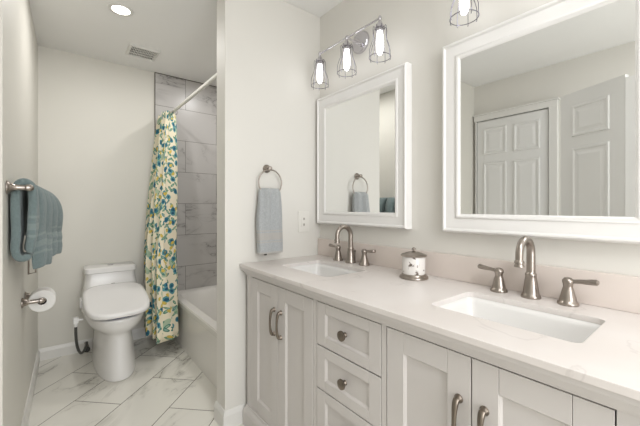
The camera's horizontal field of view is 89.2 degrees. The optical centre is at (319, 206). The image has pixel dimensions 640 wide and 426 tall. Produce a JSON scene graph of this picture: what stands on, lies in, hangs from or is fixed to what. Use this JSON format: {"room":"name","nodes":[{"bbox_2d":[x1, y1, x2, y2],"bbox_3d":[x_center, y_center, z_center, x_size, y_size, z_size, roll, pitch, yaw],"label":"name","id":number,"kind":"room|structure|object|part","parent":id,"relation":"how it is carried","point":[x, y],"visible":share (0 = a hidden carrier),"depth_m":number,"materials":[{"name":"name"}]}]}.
{"room":"bathroom","nodes":[
{"label":"bathroom","id":0,"kind":"room"},
{"bbox_2d":[0,0,37,425],"bbox_3d":[-1.902,-0.030,1.630,0.660,2.420,1.660,0,0,-39],"label":"wall","id":1,"kind":"structure","parent":0,"point":[18,41],"depth_m":1.48,"materials":[{"name":"paint"}]},
{"bbox_2d":[6,180,33,193],"bbox_3d":[-1.380,-0.075,1.531,0.079,0.052,0.737,0,0,-39],"label":"towel bar","id":2,"kind":"object","parent":1,"relation":"attached to","point":[10,187],"visible":0.58,"depth_m":1.25,"materials":[{"name":"silver metal"}]},
{"bbox_2d":[10,178,39,261],"bbox_3d":[-1.214,0.052,1.337,0.085,0.334,0.127,0,0,-39],"label":"bath towel","id":3,"kind":"object","parent":2,"relation":"hanging from","point":[16,197],"visible":0.9,"depth_m":1.30,"materials":[{"name":"teal fabric"}]},
{"bbox_2d":[23,185,62,268],"bbox_3d":[-1.376,0.087,1.613,0.159,0.373,0.494,0,0,-39],"label":"bath towel","id":4,"kind":"object","parent":2,"relation":"hanging from","point":[49,239],"visible":0.77,"depth_m":1.54,"materials":[{"name":"teal fabric"}]},
{"bbox_2d":[21,349,39,425],"bbox_3d":[-1.648,1.135,1.832,0.014,0.090,1.660,0,0,-38],"label":"baseboard","id":5,"kind":"structure","parent":1,"relation":"attached to","point":[26,415],"depth_m":1.95,"materials":[{"name":"paint"}]},
{"bbox_2d":[28,260,35,274],"bbox_3d":[-1.662,0.302,1.872,0.038,0.173,0.008,0,0,-39],"label":"wire hanger","id":6,"kind":"object","parent":1,"relation":"attached to","point":[28,260],"visible":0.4,"depth_m":1.86,"materials":[{"name":"silver metal"}]},
{"bbox_2d":[21,292,44,307],"bbox_3d":[-1.514,0.485,1.722,0.091,0.052,0.202,0,0,-39],"label":"toilet paper holder","id":7,"kind":"object","parent":1,"relation":"attached to","point":[24,302],"visible":0.72,"depth_m":1.66,"materials":[{"name":"silver metal"}]},
{"bbox_3d":[-1.560,0.485,1.781,0.089,0.052,0.052,0,0,-39],"label":"post","id":8,"kind":"part","parent":7,"relation":"part of","materials":[{"name":"silver metal"}]},
{"bbox_3d":[-1.467,0.485,1.663,0.091,0.052,0.052,0,0,-39],"label":"post","id":9,"kind":"part","parent":7,"relation":"part of","materials":[{"name":"silver metal"}]},
{"bbox_2d":[28,287,55,311],"bbox_3d":[-1.486,0.494,1.737,0.112,0.112,0.100,0,0,-39],"label":"toilet paper roll","id":10,"kind":"object","parent":7,"relation":"on","point":[49,294],"visible":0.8,"depth_m":1.71,"materials":[{"name":"white paper"}]},
{"bbox_2d":[38,45,153,348],"bbox_3d":[-1.544,-0.030,3.041,1.900,2.420,0.100,0,0,-39],"label":"wall","id":11,"kind":"structure","parent":0,"point":[96,116],"depth_m":2.69,"materials":[{"name":"paint"}]},
{"bbox_2d":[39,327,152,360],"bbox_3d":[-1.840,1.135,2.732,0.812,0.090,0.014,0,0,-39],"label":"baseboard","id":12,"kind":"structure","parent":11,"relation":"attached to","point":[51,352],"depth_m":2.59,"materials":[{"name":"paint"}]},
{"bbox_2d":[154,72,215,138],"bbox_3d":[-1.183,-0.030,3.256,0.868,2.420,0.013,0,0,-39],"label":"trim","id":13,"kind":"structure","parent":11,"relation":"attached to","point":[154,72],"depth_m":2.99,"materials":[{"name":"tile"}]},
{"bbox_2d":[155,73,216,290],"bbox_3d":[-1.178,-0.030,3.263,0.872,2.420,0.010,0,0,-39],"label":"tiled wall","id":14,"kind":"structure","parent":11,"relation":"attached to","point":[196,121],"depth_m":3.20,"materials":[{"name":"tile"}]},
{"bbox_2d":[171,73,216,112],"bbox_3d":[-0.964,-0.855,2.474,0.060,0.070,1.488,0,0,-39],"label":"shower rod","id":15,"kind":"object","parent":14,"relation":"attached to","point":[214,77],"visible":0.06,"depth_m":2.40,"materials":[{"name":"white metal"}]},
{"bbox_2d":[144,111,178,343],"bbox_3d":[-1.345,0.111,2.761,0.265,1.894,0.554,0,0,-39],"label":"shower curtain","id":16,"kind":"object","parent":15,"relation":"hanging from","point":[160,245],"visible":0.99,"depth_m":2.67,"materials":[{"name":"multicoloured fabric"}]},
{"bbox_2d":[28,336,243,425],"bbox_3d":[-0.179,1.210,0.785,2.700,0.060,5.450,0,0,-39],"label":"floor","id":17,"kind":"structure","parent":0,"point":[165,387],"depth_m":2.06,"materials":[{"name":"tile"}]},
{"bbox_2d":[73,261,149,381],"bbox_3d":[-1.574,0.826,2.439,0.452,0.708,0.792,0,0,-39],"label":"toilet","id":18,"kind":"object","parent":17,"relation":"on","point":[112,302],"visible":1,"depth_m":2.28,"materials":[{"name":"ceramic"}]},
{"bbox_3d":[-1.765,0.710,2.398,0.022,0.060,0.090,0,0,-39],"label":"control panel","id":19,"kind":"part","parent":18,"relation":"part of","materials":[{"name":"plastic"}]},
{"bbox_3d":[-1.697,0.652,2.635,0.400,0.255,0.315,0,0,-39],"label":"tank","id":20,"kind":"part","parent":18,"relation":"part of","materials":[{"name":"ceramic"}]},
{"bbox_3d":[-1.731,0.500,2.678,0.354,0.045,0.222,0,0,-39],"label":"tank lid","id":21,"kind":"part","parent":18,"relation":"part of","materials":[{"name":"ceramic"}]},
{"bbox_3d":[-1.557,0.964,2.460,0.392,0.432,0.752,0,0,-39],"label":"bowl","id":22,"kind":"part","parent":18,"relation":"part of","materials":[{"name":"ceramic"}]},
{"bbox_3d":[-1.474,0.669,2.356,0.398,0.128,0.538,0,0,-39],"label":"seat lid","id":23,"kind":"part","parent":18,"relation":"part of","materials":[{"name":"plastic"}]},
{"bbox_2d":[174,285,216,387],"bbox_3d":[-0.674,0.991,2.706,0.754,0.378,1.486,0,0,-39],"label":"bathtub","id":24,"kind":"object","parent":17,"relation":"on","point":[197,307],"visible":0.09,"depth_m":2.52,"materials":[{"name":"ceramic"}]},
{"bbox_2d":[241,267,639,425],"bbox_3d":[0.288,0.754,1.309,0.562,0.852,1.609,0,0,-39],"label":"vanity cabinet","id":25,"kind":"object","parent":17,"relation":"on","point":[314,359],"visible":0.97,"depth_m":1.03,"materials":[{"name":"paint"}]},
{"bbox_3d":[-0.271,0.714,1.621,0.020,0.683,0.261,0,0,-39],"label":"door","id":26,"kind":"part","parent":25,"relation":"part of","materials":[{"name":"paint"}]},
{"bbox_3d":[-0.228,0.543,1.527,0.029,0.137,0.023,0,0,-39],"label":"handle","id":27,"kind":"part","parent":25,"relation":"part of","materials":[{"name":"silver metal"}]},
{"bbox_3d":[-0.190,0.543,1.480,0.029,0.137,0.023,0,0,-39],"label":"handle","id":28,"kind":"part","parent":25,"relation":"part of","materials":[{"name":"silver metal"}]},
{"bbox_3d":[-0.104,0.714,1.412,0.020,0.683,0.267,0,0,-39],"label":"door","id":29,"kind":"part","parent":25,"relation":"part of","materials":[{"name":"paint"}]},
{"bbox_3d":[0.080,0.625,1.145,0.026,0.037,0.037,0,0,-39],"label":"knob","id":30,"kind":"part","parent":25,"relation":"part of","materials":[{"name":"silver metal"}]},
{"bbox_3d":[0.080,0.455,1.145,0.026,0.037,0.037,0,0,-39],"label":"knob","id":31,"kind":"part","parent":25,"relation":"part of","materials":[{"name":"silver metal"}]},
{"bbox_3d":[0.098,0.794,1.159,0.020,0.165,0.327,0,0,-39],"label":"drawer","id":32,"kind":"part","parent":25,"relation":"part of","materials":[{"name":"paint"}]},
{"bbox_3d":[0.098,0.625,1.159,0.020,0.165,0.327,0,0,-39],"label":"drawer","id":33,"kind":"part","parent":25,"relation":"part of","materials":[{"name":"paint"}]},
{"bbox_3d":[0.098,0.455,1.159,0.020,0.165,0.327,0,0,-39],"label":"drawer","id":34,"kind":"part","parent":25,"relation":"part of","materials":[{"name":"paint"}]},
{"bbox_3d":[0.297,0.714,0.909,0.020,0.683,0.263,0,0,-39],"label":"door","id":35,"kind":"part","parent":25,"relation":"part of","materials":[{"name":"paint"}]},
{"bbox_2d":[240,255,639,400],"bbox_3d":[0.288,0.319,1.310,0.564,0.017,1.628,0,0,-39],"label":"countertop","id":36,"kind":"structure","parent":25,"relation":"on","point":[608,359],"depth_m":0.92,"materials":[{"name":"stone"}]},
{"bbox_2d":[290,263,356,276],"bbox_3d":[0.012,0.399,1.657,0.279,0.144,0.409,0,0,-39],"label":"sink","id":37,"kind":"object","parent":36,"relation":"in","point":[324,270],"visible":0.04,"depth_m":1.81,"materials":[{"name":"ceramic"}]},
{"bbox_2d":[329,224,375,265],"bbox_3d":[0.141,0.203,1.780,0.156,0.214,0.360,0,0,-39],"label":"faucet","id":38,"kind":"object","parent":36,"relation":"on","point":[350,259],"visible":1,"depth_m":1.78,"materials":[{"name":"silver metal"}]},
{"bbox_3d":[0.105,0.267,1.885,0.058,0.087,0.058,0,0,-39],"label":"handle","id":39,"kind":"part","parent":38,"relation":"part of","materials":[{"name":"silver metal"}]},
{"bbox_3d":[0.137,0.203,1.777,0.146,0.214,0.060,0,0,-39],"label":"spout","id":40,"kind":"part","parent":38,"relation":"part of","materials":[{"name":"silver metal"}]},
{"bbox_3d":[0.235,0.267,1.723,0.058,0.087,0.058,0,0,-39],"label":"handle","id":41,"kind":"part","parent":38,"relation":"part of","materials":[{"name":"silver metal"}]},
{"bbox_3d":[0.259,0.231,1.693,0.022,0.023,0.077,0,0,-39],"label":"lever","id":42,"kind":"part","parent":38,"relation":"part of","materials":[{"name":"silver metal"}]},
{"bbox_2d":[399,247,428,280],"bbox_3d":[0.410,0.243,1.418,0.124,0.134,0.124,0,0,-39],"label":"lidded jar","id":43,"kind":"object","parent":36,"relation":"on","point":[413,262],"visible":1,"depth_m":1.38,"materials":[{"name":"white ceramic"}]},
{"bbox_3d":[0.410,0.196,1.418,0.112,0.040,0.112,0,0,-39],"label":"lid","id":44,"kind":"part","parent":43,"relation":"part of","materials":[{"name":"silver metal"}]},
{"bbox_2d":[438,297,600,342],"bbox_3d":[0.567,0.399,0.961,0.279,0.144,0.409,0,0,-39],"label":"sink","id":45,"kind":"object","parent":36,"relation":"in","point":[556,326],"visible":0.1,"depth_m":1.03,"materials":[{"name":"ceramic"}]},
{"bbox_2d":[477,236,599,306],"bbox_3d":[0.693,0.203,1.088,0.156,0.214,0.360,0,0,-39],"label":"faucet","id":46,"kind":"object","parent":36,"relation":"on","point":[567,297],"visible":1,"depth_m":1.09,"materials":[{"name":"silver metal"}]},
{"bbox_3d":[0.634,0.231,1.222,0.022,0.023,0.077,0,0,-39],"label":"lever","id":47,"kind":"part","parent":46,"relation":"part of","materials":[{"name":"silver metal"}]},
{"bbox_3d":[0.658,0.267,1.193,0.058,0.087,0.058,0,0,-39],"label":"handle","id":48,"kind":"part","parent":46,"relation":"part of","materials":[{"name":"silver metal"}]},
{"bbox_3d":[0.689,0.203,1.085,0.146,0.214,0.060,0,0,-39],"label":"spout","id":49,"kind":"part","parent":46,"relation":"part of","materials":[{"name":"silver metal"}]},
{"bbox_3d":[0.787,0.267,1.030,0.058,0.087,0.058,0,0,-39],"label":"handle","id":50,"kind":"part","parent":46,"relation":"part of","materials":[{"name":"silver metal"}]},
{"bbox_3d":[0.811,0.231,1.000,0.022,0.023,0.077,0,0,-39],"label":"lever","id":51,"kind":"part","parent":46,"relation":"part of","materials":[{"name":"silver metal"}]},
{"bbox_3d":[0.341,0.543,0.815,0.029,0.137,0.023,0,0,-39],"label":"handle","id":52,"kind":"part","parent":25,"relation":"part of","materials":[{"name":"silver metal"}]},
{"bbox_3d":[0.381,0.543,0.764,0.029,0.137,0.023,0,0,-39],"label":"handle","id":53,"kind":"part","parent":25,"relation":"part of","materials":[{"name":"silver metal"}]},
{"bbox_3d":[0.463,0.714,0.701,0.020,0.683,0.263,0,0,-39],"label":"door","id":54,"kind":"part","parent":25,"relation":"part of","materials":[{"name":"paint"}]},
{"bbox_2d":[29,0,342,86],"bbox_3d":[-0.179,-1.270,0.785,2.700,0.060,5.450,0,0,-39],"label":"ceiling","id":55,"kind":"structure","parent":0,"point":[184,32],"depth_m":2.28,"materials":[{"name":"paint"}]},
{"bbox_2d":[108,2,133,16],"bbox_3d":[-1.250,-1.236,2.037,0.140,0.008,0.140,0,0,-39],"label":"recessed light","id":56,"kind":"object","parent":55,"relation":"in","point":[120,9],"visible":1,"depth_m":2.03,"materials":[{"name":"paint"}]},
{"bbox_2d":[125,43,160,61],"bbox_3d":[-1.418,-1.231,2.598,0.216,0.018,0.216,0,0,-39],"label":"ceiling vent","id":57,"kind":"object","parent":55,"relation":"in","point":[135,50],"visible":1,"depth_m":2.58,"materials":[{"name":"paint"}]},
{"bbox_2d":[130,47,155,59],"bbox_3d":[-1.418,-1.232,2.598,0.172,0.010,0.172,0,0,-39],"label":"grille","id":58,"kind":"object","parent":57,"relation":"attached to","point":[146,53],"depth_m":2.60,"materials":[{"name":"white metal"}]},
{"bbox_2d":[217,0,319,410],"bbox_3d":[-0.174,-0.030,2.062,0.940,2.420,0.120,0,0,-39],"label":"wall","id":59,"kind":"structure","parent":0,"point":[268,50],"depth_m":1.82,"materials":[{"name":"paint"}]},
{"bbox_2d":[214,400,245,425],"bbox_3d":[-0.495,1.131,1.796,0.134,0.098,0.134,0,0,-39],"label":"baseboard","id":60,"kind":"structure","parent":59,"relation":"attached to","point":[233,416],"depth_m":1.75,"materials":[{"name":"paint"}]},
{"bbox_2d":[258,165,281,190],"bbox_3d":[-0.292,-0.152,1.858,0.156,0.184,0.049,0,0,-39],"label":"towel ring","id":61,"kind":"object","parent":59,"relation":"attached to","point":[266,168],"visible":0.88,"depth_m":1.86,"materials":[{"name":"silver metal"}]},
{"bbox_3d":[-0.294,-0.220,1.856,0.048,0.048,0.049,0,0,-39],"label":"post","id":62,"kind":"part","parent":61,"relation":"part of","materials":[{"name":"silver metal"}]},
{"bbox_2d":[256,188,282,254],"bbox_3d":[-0.283,0.084,1.839,0.160,0.377,0.060,0,0,-39],"label":"hand towel","id":63,"kind":"object","parent":61,"relation":"hanging from","point":[269,233],"visible":1,"depth_m":1.81,"materials":[{"name":"grey fabric"}]},
{"bbox_2d":[298,211,308,231],"bbox_3d":[-0.102,0.092,2.036,0.082,0.132,0.008,0,0,-39],"label":"wall outlet","id":64,"kind":"object","parent":59,"relation":"attached to","point":[303,216],"visible":1,"depth_m":2.03,"materials":[{"name":"white plastic"}]},
{"bbox_2d":[302,216,305,226],"bbox_3d":[-0.101,0.092,2.034,0.034,0.068,0.003,0,0,-39],"label":"receptacle","id":65,"kind":"object","parent":64,"relation":"attached to","point":[303,217],"depth_m":2.03,"materials":[{"name":"white plastic"}]},
{"bbox_2d":[320,0,639,276],"bbox_3d":[0.963,-0.030,0.998,0.100,2.420,2.960,0,0,-39],"label":"wall","id":66,"kind":"structure","parent":0,"point":[417,31],"depth_m":1.50,"materials":[{"name":"paint"}]},
{"bbox_2d":[311,15,390,89],"bbox_3d":[0.173,-0.847,1.760,0.182,0.285,0.567,0,0,-39],"label":"vanity light","id":67,"kind":"object","parent":66,"relation":"attached to","point":[360,42],"visible":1,"depth_m":1.73,"materials":[{"name":"silver metal"}]},
{"bbox_2d":[311,52,328,89],"bbox_3d":[-0.001,-0.811,1.917,0.105,0.213,0.105,0,0,-39],"label":"lampshade","id":68,"kind":"object","parent":67,"relation":"attached to","point":[320,71],"depth_m":1.91,"materials":[{"name":"silver metal"}]},
{"bbox_2d":[337,35,356,77],"bbox_3d":[0.143,-0.811,1.736,0.105,0.213,0.105,0,0,-39],"label":"lampshade","id":69,"kind":"object","parent":67,"relation":"attached to","point":[346,46],"depth_m":1.73,"materials":[{"name":"silver metal"}]},
{"bbox_3d":[0.190,-0.901,1.768,0.113,0.024,0.024,0,0,-39],"label":"arm","id":70,"kind":"part","parent":67,"relation":"part of","materials":[{"name":"silver metal"}]},
{"bbox_3d":[0.225,-0.927,1.825,0.021,0.124,0.124,0,0,-39],"label":"wall plate","id":71,"kind":"part","parent":67,"relation":"part of","materials":[{"name":"silver metal"}]},
{"bbox_2d":[369,15,390,61],"bbox_3d":[0.287,-0.811,1.556,0.105,0.213,0.105,0,0,-39],"label":"lampshade","id":72,"kind":"object","parent":67,"relation":"attached to","point":[379,28],"depth_m":1.54,"materials":[{"name":"silver metal"}]},
{"bbox_2d":[317,62,411,228],"bbox_3d":[0.209,-0.292,1.824,0.045,0.798,0.695,0,0,-39],"label":"wall mirror","id":73,"kind":"object","parent":66,"relation":"attached to","point":[364,128],"visible":1,"depth_m":1.75,"materials":[{"name":"paint"}]},
{"bbox_2d":[326,84,394,212],"bbox_3d":[0.208,-0.292,1.823,0.010,0.650,0.547,0,0,-39],"label":"mirror glass","id":74,"kind":"object","parent":73,"relation":"attached to","point":[360,126],"depth_m":1.78,"materials":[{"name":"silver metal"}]},
{"bbox_2d":[449,0,478,27],"bbox_3d":[0.721,-0.847,1.074,0.182,0.285,0.567,0,0,-39],"label":"vanity light","id":75,"kind":"object","parent":66,"relation":"attached to","point":[463,6],"visible":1,"depth_m":1.22,"materials":[{"name":"silver metal"}]},
{"bbox_2d":[318,238,639,313],"bbox_3d":[0.501,0.257,1.479,0.020,0.106,1.628,0,0,-39],"label":"backsplash","id":76,"kind":"structure","parent":66,"relation":"attached to","point":[620,292],"depth_m":1.20,"materials":[{"name":"stone"}]},
{"bbox_2d":[442,0,639,243],"bbox_3d":[0.751,-0.292,1.145,0.045,0.798,0.681,0,0,-39],"label":"wall mirror","id":77,"kind":"object","parent":66,"relation":"attached to","point":[541,104],"visible":1,"depth_m":1.10,"materials":[{"name":"paint"}]}
]}

